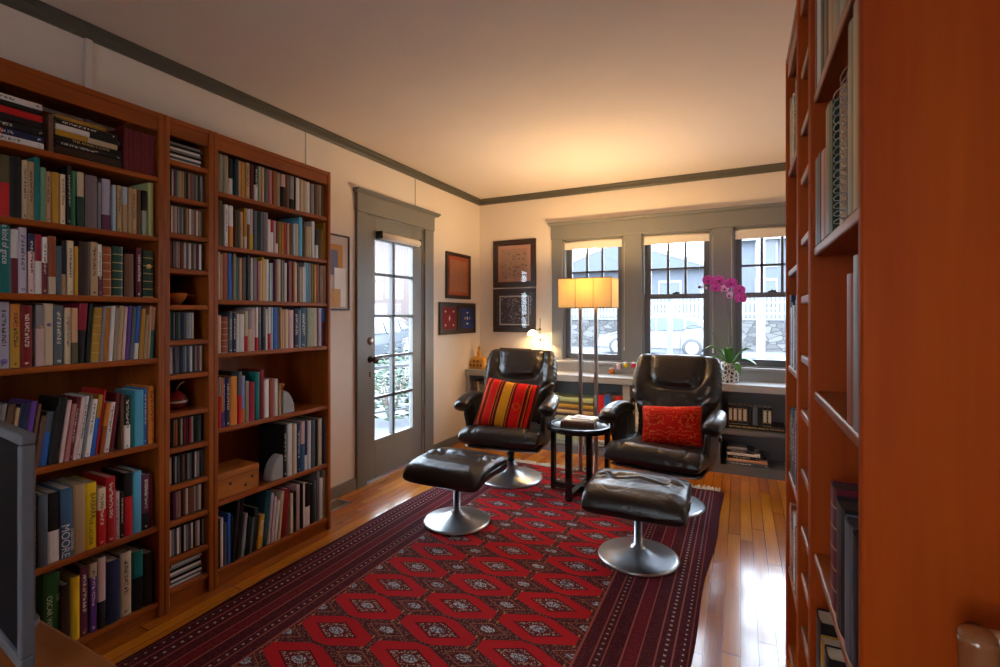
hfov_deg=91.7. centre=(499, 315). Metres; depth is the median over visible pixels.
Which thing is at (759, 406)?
volume
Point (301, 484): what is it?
book
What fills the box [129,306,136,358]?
paperback book
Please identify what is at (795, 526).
hardcover book
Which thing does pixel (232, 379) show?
hardcover book
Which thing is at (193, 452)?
case
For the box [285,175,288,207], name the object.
hardcover book
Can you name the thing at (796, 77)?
hardcover book
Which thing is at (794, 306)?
hardcover book
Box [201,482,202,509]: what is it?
case
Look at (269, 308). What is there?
paperback book
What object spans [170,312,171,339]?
case
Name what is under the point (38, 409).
paperback book
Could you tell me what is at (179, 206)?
case
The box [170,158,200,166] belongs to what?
case
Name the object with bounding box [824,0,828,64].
hardcover book
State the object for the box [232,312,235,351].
hardcover book
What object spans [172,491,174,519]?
case
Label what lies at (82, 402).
paperback book
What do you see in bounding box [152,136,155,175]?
hardcover book
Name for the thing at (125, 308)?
paperback book
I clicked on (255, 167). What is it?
hardcover book
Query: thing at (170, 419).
case
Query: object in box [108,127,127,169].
hardcover book
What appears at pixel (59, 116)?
hardcover book
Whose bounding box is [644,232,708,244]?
roller shade
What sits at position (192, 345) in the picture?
case
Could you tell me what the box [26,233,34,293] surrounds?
hardcover book
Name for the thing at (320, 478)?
book
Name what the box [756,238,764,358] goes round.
porch post
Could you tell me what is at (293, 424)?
paperback book
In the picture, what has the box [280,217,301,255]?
hardcover book
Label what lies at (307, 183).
hardcover book
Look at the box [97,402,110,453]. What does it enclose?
paperback book
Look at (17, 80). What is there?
bookcase
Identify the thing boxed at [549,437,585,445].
album
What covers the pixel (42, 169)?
paperback book
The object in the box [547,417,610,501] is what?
side table
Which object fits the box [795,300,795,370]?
hardcover book
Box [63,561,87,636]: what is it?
hardcover book
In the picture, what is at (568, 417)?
magazine
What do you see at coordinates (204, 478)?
shelf
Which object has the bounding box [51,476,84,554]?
hardcover book
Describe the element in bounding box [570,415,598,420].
magazine
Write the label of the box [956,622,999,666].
wooden chair
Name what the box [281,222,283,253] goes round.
paperback book
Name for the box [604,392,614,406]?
album
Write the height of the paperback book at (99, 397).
0.225 m
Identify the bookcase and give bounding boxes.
[0,57,163,649]
[164,115,212,614]
[213,132,330,588]
[465,368,785,480]
[786,2,796,666]
[797,0,808,666]
[809,0,999,666]
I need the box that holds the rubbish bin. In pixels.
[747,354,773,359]
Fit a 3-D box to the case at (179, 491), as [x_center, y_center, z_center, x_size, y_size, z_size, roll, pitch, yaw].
[-1.451,0.815,2.134,0.140,0.122,0.011,0,0,26]
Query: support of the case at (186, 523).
on the bookcase at (197, 386)
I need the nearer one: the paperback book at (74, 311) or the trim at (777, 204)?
the paperback book at (74, 311)
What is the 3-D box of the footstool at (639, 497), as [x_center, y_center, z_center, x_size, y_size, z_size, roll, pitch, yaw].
[0.710,1.038,2.494,0.515,0.402,0.440,0,0,24]
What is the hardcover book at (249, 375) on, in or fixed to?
on the bookcase at (305, 372)
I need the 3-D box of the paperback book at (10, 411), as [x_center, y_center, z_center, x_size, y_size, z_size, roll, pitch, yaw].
[-1.697,0.409,1.636,0.155,0.229,0.045,0,0,26]
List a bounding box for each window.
[563,235,624,361]
[642,229,713,355]
[731,223,785,368]
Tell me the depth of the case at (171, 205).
2.08 m
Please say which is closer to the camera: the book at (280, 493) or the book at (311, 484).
the book at (280, 493)
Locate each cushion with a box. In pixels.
[403,447,507,492]
[458,422,550,448]
[581,468,691,526]
[604,434,716,473]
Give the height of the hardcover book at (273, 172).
0.177 m
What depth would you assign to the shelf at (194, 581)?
2.13 m
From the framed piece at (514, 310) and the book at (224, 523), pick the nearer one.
the book at (224, 523)
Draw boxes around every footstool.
[403,447,507,535]
[581,468,692,576]
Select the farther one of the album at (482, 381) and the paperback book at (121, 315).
the album at (482, 381)
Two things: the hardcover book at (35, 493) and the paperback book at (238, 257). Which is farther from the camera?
the paperback book at (238, 257)
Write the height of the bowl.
0.052 m
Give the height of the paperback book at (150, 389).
0.234 m
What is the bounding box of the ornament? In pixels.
[698,253,700,288]
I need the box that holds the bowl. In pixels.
[170,293,186,304]
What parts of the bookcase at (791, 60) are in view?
cornice, shelf, shelf, shelf, shelf, shelf, shelf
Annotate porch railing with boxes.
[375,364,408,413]
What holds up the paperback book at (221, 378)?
on the bookcase at (305, 372)
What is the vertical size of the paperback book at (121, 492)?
0.180 m
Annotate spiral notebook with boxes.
[833,83,846,223]
[840,66,848,217]
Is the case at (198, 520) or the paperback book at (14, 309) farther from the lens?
the case at (198, 520)
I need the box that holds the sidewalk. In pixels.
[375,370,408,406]
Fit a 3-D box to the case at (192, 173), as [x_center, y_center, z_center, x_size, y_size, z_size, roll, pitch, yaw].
[-1.427,-0.572,2.188,0.140,0.122,0.009,0,0,26]
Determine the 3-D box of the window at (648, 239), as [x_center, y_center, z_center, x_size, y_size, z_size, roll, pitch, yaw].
[1.589,-0.160,4.340,0.600,1.180,0.172,0,0,26]
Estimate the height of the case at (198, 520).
0.122 m
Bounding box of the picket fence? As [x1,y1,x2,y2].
[572,297,785,317]
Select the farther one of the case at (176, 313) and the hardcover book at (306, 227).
the hardcover book at (306, 227)
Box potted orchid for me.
[701,275,756,382]
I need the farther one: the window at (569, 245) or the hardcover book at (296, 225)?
the window at (569, 245)
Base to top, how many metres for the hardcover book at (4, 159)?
0.203 m
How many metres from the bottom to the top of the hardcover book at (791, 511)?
0.220 m
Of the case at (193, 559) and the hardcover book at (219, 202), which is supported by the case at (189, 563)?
the case at (193, 559)
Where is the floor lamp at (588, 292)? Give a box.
[558,277,617,476]
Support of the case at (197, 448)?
on the bookcase at (197, 386)
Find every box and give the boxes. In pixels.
[218,458,258,499]
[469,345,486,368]
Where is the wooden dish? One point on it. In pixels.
(175, 298)
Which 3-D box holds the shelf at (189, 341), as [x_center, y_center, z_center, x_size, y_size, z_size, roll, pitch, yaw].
[-1.499,0.115,2.191,0.316,0.022,0.167,0,0,26]
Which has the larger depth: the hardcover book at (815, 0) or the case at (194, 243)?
the case at (194, 243)
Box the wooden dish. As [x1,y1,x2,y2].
[170,293,194,304]
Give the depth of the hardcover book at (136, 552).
1.95 m
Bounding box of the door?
[353,186,440,488]
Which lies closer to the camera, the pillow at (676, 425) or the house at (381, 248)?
the pillow at (676, 425)
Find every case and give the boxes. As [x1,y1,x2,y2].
[170,141,200,152]
[170,144,202,155]
[170,146,200,156]
[170,148,201,158]
[170,151,202,161]
[170,153,201,163]
[170,155,200,165]
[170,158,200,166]
[170,240,171,267]
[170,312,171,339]
[170,346,171,374]
[170,419,171,447]
[170,455,174,484]
[170,456,171,484]
[170,492,171,520]
[170,528,173,556]
[170,552,202,568]
[170,555,200,570]
[170,557,200,572]
[170,560,201,575]
[170,562,201,578]
[170,565,201,580]
[170,567,202,583]
[170,569,201,585]
[170,571,200,587]
[171,168,172,195]
[171,205,172,232]
[171,454,176,483]
[172,240,174,267]
[172,312,174,339]
[172,346,174,373]
[172,418,174,447]
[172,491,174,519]
[172,527,175,555]
[173,169,175,195]
[173,205,174,232]
[173,418,177,446]
[174,454,179,482]
[175,205,176,232]
[175,241,177,268]
[175,312,177,339]
[175,345,181,373]
[175,346,176,373]
[175,453,181,482]
[175,490,177,518]
[175,526,178,554]
[176,169,177,196]
[177,206,178,233]
[177,346,178,373]
[177,417,179,445]
[177,525,180,553]
[178,170,179,196]
[178,241,179,268]
[178,312,179,339]
[178,417,182,445]
[178,489,180,517]
[179,206,180,233]
[179,452,184,481]
[180,170,181,197]
[180,241,182,268]
[180,312,182,339]
[180,452,186,480]
[180,524,183,552]
[181,207,182,233]
[181,345,184,372]
[181,488,182,516]
[182,171,183,197]
[183,207,184,233]
[183,242,185,268]
[183,312,185,339]
[183,416,187,443]
[183,417,185,444]
[183,451,188,479]
[183,488,185,515]
[183,523,185,551]
[184,171,185,198]
[185,208,186,234]
[185,345,186,372]
[185,522,187,550]
[186,172,187,198]
[186,242,187,269]
[186,312,188,339]
[186,451,191,479]
[186,487,187,514]
[187,345,189,372]
[187,450,194,478]
[187,521,189,549]
[188,172,189,198]
[188,208,190,234]
[188,242,190,269]
[188,415,192,442]
[188,416,190,443]
[188,486,190,513]
[189,312,190,338]
[189,521,192,548]
[190,173,191,199]
[190,345,191,372]
[191,243,193,269]
[191,312,193,338]
[191,449,195,477]
[191,485,192,512]
[191,520,194,547]
[192,173,193,199]
[192,209,193,235]
[192,345,193,371]
[192,449,198,477]
[193,415,195,442]
[193,484,195,511]
[194,174,195,200]
[194,209,195,235]
[194,243,195,269]
[194,344,198,371]
[194,345,196,371]
[194,414,198,441]
[194,519,196,546]
[195,344,201,371]
[196,175,197,200]
[196,210,197,235]
[196,243,197,269]
[196,448,200,476]
[196,484,198,511]
[196,518,199,546]
[197,448,202,475]
[198,175,199,201]
[198,210,199,236]
[198,244,200,270]
[198,414,200,440]
[199,413,203,440]
[199,483,200,510]
[200,175,201,201]
[200,210,201,236]
[200,344,203,370]
[200,517,203,544]
[201,244,203,270]
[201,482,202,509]
[202,176,203,201]
[202,211,203,236]
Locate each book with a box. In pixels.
[0,93,41,110]
[0,99,41,115]
[0,104,42,122]
[0,112,43,129]
[0,119,45,137]
[0,126,43,143]
[0,133,43,149]
[0,154,8,216]
[0,224,9,292]
[0,302,8,368]
[0,402,6,420]
[1,400,29,429]
[2,402,15,423]
[9,156,20,217]
[9,304,19,367]
[10,229,17,292]
[11,227,26,292]
[11,398,36,431]
[13,407,19,425]
[20,306,31,366]
[21,160,27,218]
[25,157,39,220]
[25,304,52,365]
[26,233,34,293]
[28,161,33,219]
[29,305,43,365]
[32,403,41,444]
[35,234,41,293]
[35,415,45,467]
[35,484,58,563]
[35,489,47,567]
[35,493,36,568]
[35,569,59,630]
[37,479,73,559]
[38,394,66,463]
[39,409,54,465]
[40,167,45,221]
[41,405,57,464]
[42,237,46,293]
[43,114,53,151]
[44,236,55,293]
[46,171,50,221]
[49,166,70,224]
[51,172,58,222]
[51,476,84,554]
[52,113,104,131]
[53,305,62,364]
[54,117,117,139]
[54,123,119,146]
[54,128,117,149]
[54,134,121,155]
[54,139,121,160]
[54,145,121,167]
[56,241,65,294]
[56,246,60,294]
[56,394,80,460]
[57,567,79,639]
[58,399,71,462]
[59,174,64,223]
[59,578,69,636]
[60,303,87,362]
[63,308,70,363]
[63,394,84,459]
[63,403,76,461]
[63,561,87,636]
[65,393,88,458]
[66,240,73,294]
[67,475,95,549]
[70,392,92,457]
[71,170,75,225]
[71,308,77,363]
[74,241,89,294]
[74,246,77,294]
[76,172,83,226]
[79,392,102,455]
[79,558,96,632]
[81,387,105,454]
[83,470,114,542]
[84,174,96,228]
[84,303,92,362]
[84,398,97,456]
[87,553,105,628]
[89,242,97,295]
[89,308,101,361]
[93,306,115,360]
[93,307,106,361]
[96,484,105,546]
[97,178,109,229]
[97,183,100,228]
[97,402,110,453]
[98,244,101,295]
[100,551,119,624]
[102,247,110,295]
[102,466,132,536]
[103,308,110,360]
[104,401,115,452]
[105,391,120,451]
[105,546,130,617]
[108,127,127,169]
[109,246,122,296]
[110,185,115,230]
[112,308,119,360]
[113,394,123,449]
[115,387,142,446]
[115,465,140,533]
[115,489,123,537]
[115,490,119,539]
[116,185,121,231]
[116,306,123,359]
[120,543,142,611]
[121,307,127,359]
[121,393,133,446]
[122,186,126,232]
[123,248,141,296]
[123,253,133,296]
[123,386,146,444]
[124,306,131,359]
[124,395,129,448]
[126,384,153,443]
[127,188,131,232]
[128,129,131,170]
[129,183,153,235]
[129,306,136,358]
[132,130,135,171]
[132,189,136,233]
[133,306,140,358]
[133,543,152,605]
[136,131,139,172]
[137,190,140,233]
[138,309,145,358]
[140,132,143,173]
[141,190,146,234]
[141,306,152,357]
[141,471,148,530]
[142,250,152,296]
[142,471,152,527]
[143,315,148,358]
[144,134,147,174]
[148,135,151,174]
[150,307,155,357]
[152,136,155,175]
[218,153,222,191]
[218,200,221,244]
[218,252,219,299]
[218,312,231,352]
[218,315,220,352]
[218,370,241,423]
[218,374,236,425]
[218,377,220,427]
[218,499,240,561]
[218,510,229,563]
[218,516,222,566]
[218,518,219,568]
[220,252,226,299]
[220,254,222,299]
[221,317,227,352]
[221,377,224,426]
[221,378,222,427]
[222,204,227,245]
[223,155,227,193]
[223,522,226,565]
[224,377,228,426]
[227,253,231,299]
[228,158,232,194]
[228,206,232,246]
[228,311,247,350]
[230,514,232,562]
[232,254,235,299]
[232,309,254,350]
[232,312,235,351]
[233,159,238,195]
[233,208,246,248]
[233,210,236,247]
[235,498,243,559]
[236,257,237,299]
[236,307,257,350]
[236,314,238,351]
[237,211,239,247]
[237,256,249,300]
[238,257,245,299]
[238,258,241,299]
[238,368,263,418]
[238,370,258,419]
[239,160,240,196]
[239,256,248,299]
[239,314,243,351]
[239,512,247,556]
[240,212,242,247]
[241,161,244,197]
[242,258,243,299]
[242,375,244,422]
[243,503,258,551]
[244,489,270,546]
[244,516,250,554]
[245,162,249,198]
[245,381,248,421]
[247,209,249,248]
[248,311,251,350]
[248,517,254,553]
[249,381,253,420]
[250,164,253,199]
[250,209,252,249]
[250,258,252,300]
[253,210,256,249]
[253,258,254,300]
[254,165,257,200]
[255,258,256,300]
[255,512,264,548]
[256,257,263,300]
[257,211,258,250]
[257,261,259,300]
[258,166,260,201]
[258,307,260,349]
[259,212,262,250]
[259,422,286,477]
[260,261,261,300]
[261,167,263,201]
[261,307,262,349]
[263,212,264,250]
[263,307,264,349]
[264,168,267,202]
[264,259,264,300]
[264,378,277,415]
[264,379,268,417]
[265,213,267,251]
[265,259,268,300]
[265,307,270,349]
[265,309,267,349]
[267,492,273,543]
[268,169,271,203]
[268,219,269,251]
[268,488,283,539]
[269,260,276,300]
[269,263,271,300]
[269,379,273,416]
[270,220,272,251]
[270,259,280,300]
[270,495,276,542]
[271,307,272,349]
[271,485,289,537]
[272,171,275,204]
[272,263,272,300]
[272,421,291,475]
[273,221,275,252]
[273,307,276,348]
[273,499,279,540]
[276,172,279,205]
[276,221,277,252]
[277,307,278,348]
[277,420,299,472]
[278,222,280,253]
[278,384,280,414]
[279,308,281,348]
[279,481,299,529]
[280,174,284,206]
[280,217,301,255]
[280,259,282,301]
[280,421,296,473]
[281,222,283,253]
[281,418,304,471]
[282,308,305,346]
[282,309,287,348]
[282,310,283,348]
[283,260,284,301]
[284,222,285,253]
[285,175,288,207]
[285,260,289,301]
[285,263,286,301]
[286,223,288,254]
[286,418,306,469]
[286,492,292,533]
[288,309,298,347]
[288,310,292,347]
[289,176,293,208]
[289,223,291,254]
[289,481,302,528]
[290,261,291,301]
[290,480,304,527]
[290,490,296,531]
[292,224,294,254]
[292,262,293,301]
[292,417,314,467]
[292,418,310,468]
[292,423,294,474]
[293,479,309,525]
[294,178,295,209]
[294,223,297,255]
[294,262,295,301]
[296,178,298,210]
[296,263,296,301]
[296,477,315,521]
[297,262,305,301]
[297,265,298,301]
[297,416,321,464]
[299,179,302,211]
[299,267,301,301]
[299,310,300,347]
[299,417,317,465]
[300,415,324,463]
[301,470,318,520]
[302,222,304,256]
[302,267,304,301]
[303,180,305,211]
[305,221,314,257]
[305,226,308,256]
[306,182,309,212]
[306,263,308,301]
[306,308,312,346]
[309,227,310,257]
[309,263,310,301]
[310,184,313,213]
[310,482,313,523]
[311,264,312,302]
[313,264,318,302]
[313,265,315,302]
[313,308,316,345]
[314,184,317,214]
[315,223,324,259]
[315,229,317,258]
[317,308,320,345]
[318,185,320,215]
[318,229,320,258]
[319,266,320,302]
[319,469,324,517]
[319,477,322,519]
[321,186,323,216]
[321,228,322,258]
[321,265,322,302]
[321,308,324,345]
[323,266,325,302]
[560,417,596,427]
[593,433,611,440]
[593,443,603,448]
[632,397,634,417]
[635,402,638,425]
[725,418,785,432]
[726,444,753,454]
[726,453,766,464]
[726,460,768,468]
[727,442,746,450]
[727,449,759,457]
[727,454,758,460]
[790,97,792,165]
[790,295,795,364]
[790,408,790,472]
[790,503,796,570]
[791,104,791,162]
[791,307,791,365]
[791,407,796,476]
[791,511,792,575]
[792,98,792,159]
[792,305,794,367]
[792,418,793,479]
[792,519,792,580]
[793,96,793,156]
[793,306,793,368]
[793,419,793,482]
[793,510,796,584]
[794,95,794,153]
[794,306,794,369]
[794,412,794,484]
[794,512,796,589]
[795,77,796,150]
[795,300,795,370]
[795,410,796,487]
[795,526,796,594]
[796,80,796,147]
[796,295,796,371]
[796,422,796,490]
[796,527,796,600]
[815,0,816,91]
[816,157,818,245]
[816,608,837,666]
[817,0,820,85]
[819,151,821,242]
[821,0,823,73]
[821,148,825,240]
[821,635,840,666]
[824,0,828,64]
[824,644,845,666]
[826,98,839,236]
[829,0,833,49]
[831,480,857,614]
[834,0,839,34]
[837,496,857,639]
[840,0,845,16]
[845,514,857,664]
[847,273,852,426]
[848,18,853,215]
[853,0,857,211]
[853,254,857,431]
[853,530,857,666]
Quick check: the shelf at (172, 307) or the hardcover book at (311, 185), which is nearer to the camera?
the shelf at (172, 307)
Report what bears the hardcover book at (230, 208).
on the bookcase at (305, 372)
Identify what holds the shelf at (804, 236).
attached to the bookcase at (802, 5)
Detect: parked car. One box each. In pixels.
[375,317,408,359]
[598,315,702,354]
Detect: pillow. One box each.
[473,377,540,429]
[641,405,703,447]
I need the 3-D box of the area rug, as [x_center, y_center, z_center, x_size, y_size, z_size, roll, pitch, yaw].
[0.062,1.242,2.518,1.922,0.016,3.185,0,0,26]
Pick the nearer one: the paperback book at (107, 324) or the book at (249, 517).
the paperback book at (107, 324)
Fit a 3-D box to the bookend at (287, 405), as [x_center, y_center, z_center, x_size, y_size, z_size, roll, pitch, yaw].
[-1.159,0.459,2.617,0.062,0.124,0.075,0,0,26]
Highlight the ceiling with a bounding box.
[40,0,796,198]
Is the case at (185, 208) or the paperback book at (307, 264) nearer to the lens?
the case at (185, 208)
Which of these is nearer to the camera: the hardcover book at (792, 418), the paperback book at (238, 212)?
the hardcover book at (792, 418)
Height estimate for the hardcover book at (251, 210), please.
0.203 m
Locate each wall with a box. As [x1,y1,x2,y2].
[0,3,479,487]
[480,171,785,359]
[572,318,785,351]
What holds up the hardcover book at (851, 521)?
on the bookcase at (923, 457)
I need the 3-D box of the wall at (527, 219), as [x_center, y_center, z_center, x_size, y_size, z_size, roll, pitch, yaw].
[1.263,0.007,4.524,3.530,2.485,0.150,0,0,26]
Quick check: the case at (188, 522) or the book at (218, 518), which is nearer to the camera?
the case at (188, 522)
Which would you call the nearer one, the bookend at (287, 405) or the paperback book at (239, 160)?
the paperback book at (239, 160)
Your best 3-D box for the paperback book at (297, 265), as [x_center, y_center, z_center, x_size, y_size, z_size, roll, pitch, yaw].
[-1.173,-0.179,2.694,0.148,0.205,0.012,0,0,26]
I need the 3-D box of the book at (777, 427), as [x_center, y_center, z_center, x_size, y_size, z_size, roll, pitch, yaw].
[2.032,0.874,3.881,0.425,0.040,0.221,0,0,26]
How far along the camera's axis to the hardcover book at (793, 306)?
1.62 m
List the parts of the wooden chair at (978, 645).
crest rail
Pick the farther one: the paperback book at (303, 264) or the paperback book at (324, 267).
the paperback book at (324, 267)
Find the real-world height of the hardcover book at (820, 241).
0.200 m
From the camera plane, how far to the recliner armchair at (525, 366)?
3.66 m
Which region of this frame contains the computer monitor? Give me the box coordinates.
[0,420,39,666]
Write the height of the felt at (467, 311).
0.305 m
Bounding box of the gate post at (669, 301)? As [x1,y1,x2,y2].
[666,299,673,353]
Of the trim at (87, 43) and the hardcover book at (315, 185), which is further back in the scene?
the hardcover book at (315, 185)
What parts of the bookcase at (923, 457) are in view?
panel, shelf, shelf, shelf, shelf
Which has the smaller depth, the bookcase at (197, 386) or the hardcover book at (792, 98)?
the hardcover book at (792, 98)
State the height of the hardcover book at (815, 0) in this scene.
0.220 m
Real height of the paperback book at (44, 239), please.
0.198 m
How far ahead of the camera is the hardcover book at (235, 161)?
2.33 m
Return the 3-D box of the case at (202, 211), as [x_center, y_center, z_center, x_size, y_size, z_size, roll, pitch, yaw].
[-1.408,-0.415,2.228,0.140,0.122,0.008,0,0,26]
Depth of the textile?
4.74 m
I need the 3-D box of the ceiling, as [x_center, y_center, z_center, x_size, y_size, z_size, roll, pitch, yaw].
[-0.110,-1.285,1.750,3.530,0.100,6.340,0,0,26]
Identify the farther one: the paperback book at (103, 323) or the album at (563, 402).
the album at (563, 402)
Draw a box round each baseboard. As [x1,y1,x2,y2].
[331,478,355,499]
[434,434,459,448]
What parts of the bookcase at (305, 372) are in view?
panel, panel, shelf, shelf, shelf, shelf, shelf, shelf, shelf, cornice, panel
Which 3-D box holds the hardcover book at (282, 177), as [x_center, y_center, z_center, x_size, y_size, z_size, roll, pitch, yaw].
[-1.204,-0.664,2.600,0.129,0.174,0.026,0,0,26]
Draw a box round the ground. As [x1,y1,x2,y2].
[375,346,785,437]
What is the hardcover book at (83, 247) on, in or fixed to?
on the bookcase at (17, 80)
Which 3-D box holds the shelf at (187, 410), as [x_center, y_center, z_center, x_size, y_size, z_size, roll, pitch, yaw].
[-1.499,0.424,2.191,0.316,0.022,0.167,0,0,26]
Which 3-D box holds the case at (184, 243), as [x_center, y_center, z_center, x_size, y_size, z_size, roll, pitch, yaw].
[-1.440,-0.264,2.153,0.140,0.122,0.011,0,0,26]
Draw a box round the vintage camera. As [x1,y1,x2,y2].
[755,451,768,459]
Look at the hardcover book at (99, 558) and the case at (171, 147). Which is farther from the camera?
the case at (171, 147)
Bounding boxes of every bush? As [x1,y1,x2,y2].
[375,341,408,394]
[375,359,408,420]
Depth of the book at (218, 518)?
2.25 m
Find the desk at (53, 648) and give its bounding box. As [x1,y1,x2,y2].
[0,620,116,666]
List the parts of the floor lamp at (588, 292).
post, frame, lamp shade, shade frame, post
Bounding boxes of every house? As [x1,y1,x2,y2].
[375,241,408,323]
[572,246,703,317]
[742,236,785,318]
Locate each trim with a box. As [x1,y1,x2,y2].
[0,0,480,205]
[83,38,92,123]
[306,132,306,163]
[480,162,785,205]
[547,202,785,226]
[551,206,785,363]
[556,359,785,382]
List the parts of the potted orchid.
flower, flower, flower stem, flower, flower, flower, pot, flower, flower stem, flower, flower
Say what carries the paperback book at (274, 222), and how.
on the bookcase at (305, 372)
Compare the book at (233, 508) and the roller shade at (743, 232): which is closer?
the book at (233, 508)
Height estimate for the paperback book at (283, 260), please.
0.222 m
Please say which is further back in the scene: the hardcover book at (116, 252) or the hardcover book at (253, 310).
the hardcover book at (253, 310)
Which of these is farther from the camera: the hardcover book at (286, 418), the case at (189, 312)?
the hardcover book at (286, 418)
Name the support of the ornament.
hanging from the window at (648, 239)
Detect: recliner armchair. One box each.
[454,349,559,488]
[598,354,726,517]
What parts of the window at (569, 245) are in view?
sash, sash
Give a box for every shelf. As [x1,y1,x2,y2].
[170,159,207,174]
[170,195,207,208]
[170,232,207,243]
[170,268,207,277]
[170,305,207,310]
[170,339,207,345]
[170,371,207,379]
[170,405,207,418]
[170,441,207,454]
[170,475,207,491]
[170,509,207,527]
[170,544,207,564]
[170,571,207,595]
[722,428,785,439]
[801,48,807,79]
[801,111,807,136]
[801,165,807,185]
[801,232,807,245]
[801,295,807,303]
[801,355,807,365]
[801,409,807,425]
[801,468,807,490]
[801,525,807,553]
[801,572,807,605]
[801,626,807,665]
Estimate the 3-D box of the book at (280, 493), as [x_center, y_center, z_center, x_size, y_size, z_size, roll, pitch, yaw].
[-1.230,1.051,2.596,0.172,0.246,0.043,0,0,26]
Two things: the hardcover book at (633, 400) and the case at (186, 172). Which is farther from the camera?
the hardcover book at (633, 400)
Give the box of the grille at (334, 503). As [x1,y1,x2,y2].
[331,500,346,509]
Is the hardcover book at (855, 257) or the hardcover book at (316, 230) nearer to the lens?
the hardcover book at (855, 257)
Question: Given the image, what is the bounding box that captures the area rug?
[115,458,723,666]
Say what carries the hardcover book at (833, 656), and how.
on the bookcase at (923, 457)
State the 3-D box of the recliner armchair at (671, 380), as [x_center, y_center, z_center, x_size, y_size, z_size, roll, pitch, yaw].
[1.104,0.757,3.228,0.773,0.962,0.787,0,0,33]
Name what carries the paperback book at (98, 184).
on the bookcase at (17, 80)
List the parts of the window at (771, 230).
pull cord, sash, sash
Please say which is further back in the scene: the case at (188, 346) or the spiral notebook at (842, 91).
the case at (188, 346)
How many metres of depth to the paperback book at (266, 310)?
2.48 m
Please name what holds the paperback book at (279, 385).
on the bookcase at (305, 372)
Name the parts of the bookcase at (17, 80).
panel, shelf, shelf, shelf, shelf, cornice, shelf, shelf, shelf, panel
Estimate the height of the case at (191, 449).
0.122 m
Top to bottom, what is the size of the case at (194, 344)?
0.122 m
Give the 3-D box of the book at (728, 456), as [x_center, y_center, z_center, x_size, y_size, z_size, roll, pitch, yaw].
[1.952,1.117,3.899,0.220,0.026,0.180,0,0,26]
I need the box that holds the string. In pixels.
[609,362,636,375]
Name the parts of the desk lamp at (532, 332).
lamp shade, lamp shade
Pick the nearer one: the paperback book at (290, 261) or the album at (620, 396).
the paperback book at (290, 261)
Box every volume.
[728,402,732,422]
[733,402,737,423]
[738,403,741,423]
[742,403,746,424]
[747,403,752,424]
[752,404,757,425]
[757,404,761,425]
[762,405,766,425]
[767,405,771,426]
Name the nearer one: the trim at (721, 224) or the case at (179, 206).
the case at (179, 206)
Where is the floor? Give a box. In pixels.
[93,442,790,666]
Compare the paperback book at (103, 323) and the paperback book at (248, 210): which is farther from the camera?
the paperback book at (248, 210)
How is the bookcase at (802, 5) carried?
on the floor
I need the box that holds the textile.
[445,251,470,299]
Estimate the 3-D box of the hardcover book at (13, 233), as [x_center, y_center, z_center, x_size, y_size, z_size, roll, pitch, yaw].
[-1.683,-0.183,1.650,0.144,0.212,0.018,0,0,26]
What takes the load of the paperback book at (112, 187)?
on the bookcase at (17, 80)
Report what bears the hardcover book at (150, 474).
on the bookcase at (17, 80)
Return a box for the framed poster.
[331,233,349,309]
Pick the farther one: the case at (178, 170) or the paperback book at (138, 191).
the case at (178, 170)
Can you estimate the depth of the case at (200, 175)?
2.18 m
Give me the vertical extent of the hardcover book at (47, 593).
0.274 m
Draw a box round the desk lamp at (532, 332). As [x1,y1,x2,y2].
[527,318,561,396]
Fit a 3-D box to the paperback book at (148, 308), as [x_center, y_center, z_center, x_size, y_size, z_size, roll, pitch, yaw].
[-1.501,0.066,2.021,0.148,0.215,0.021,0,0,26]
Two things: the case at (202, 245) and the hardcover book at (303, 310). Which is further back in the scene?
the hardcover book at (303, 310)
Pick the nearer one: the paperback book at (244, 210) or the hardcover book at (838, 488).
the hardcover book at (838, 488)
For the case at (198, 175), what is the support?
on the bookcase at (197, 386)
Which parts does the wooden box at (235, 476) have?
lid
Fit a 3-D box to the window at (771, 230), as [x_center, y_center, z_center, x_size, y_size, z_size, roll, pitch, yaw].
[2.243,-0.160,4.016,0.601,1.180,0.172,0,0,26]
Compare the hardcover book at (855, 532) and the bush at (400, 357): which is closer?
the hardcover book at (855, 532)
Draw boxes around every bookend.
[263,453,282,481]
[281,390,293,413]
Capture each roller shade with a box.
[382,232,420,246]
[565,238,621,249]
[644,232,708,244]
[735,226,785,238]
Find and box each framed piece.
[493,238,535,287]
[493,288,535,332]
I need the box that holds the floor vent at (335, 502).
[331,498,351,511]
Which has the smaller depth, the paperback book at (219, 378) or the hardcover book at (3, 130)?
the hardcover book at (3, 130)
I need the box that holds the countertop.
[465,368,785,394]
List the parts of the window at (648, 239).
sash, sash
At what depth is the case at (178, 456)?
2.10 m
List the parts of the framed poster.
tan panel, orange panel, white panel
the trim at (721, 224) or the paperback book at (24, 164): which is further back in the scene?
the trim at (721, 224)
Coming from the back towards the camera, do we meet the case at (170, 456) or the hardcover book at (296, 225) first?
the hardcover book at (296, 225)
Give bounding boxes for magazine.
[563,415,595,422]
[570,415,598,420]
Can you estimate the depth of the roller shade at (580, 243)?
4.64 m
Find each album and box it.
[474,378,484,390]
[477,380,484,390]
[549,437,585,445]
[551,392,593,402]
[556,409,593,414]
[556,412,593,415]
[556,433,585,439]
[557,406,593,411]
[558,403,593,408]
[559,401,593,405]
[598,392,608,414]
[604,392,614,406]
[610,393,618,402]
[615,393,622,400]

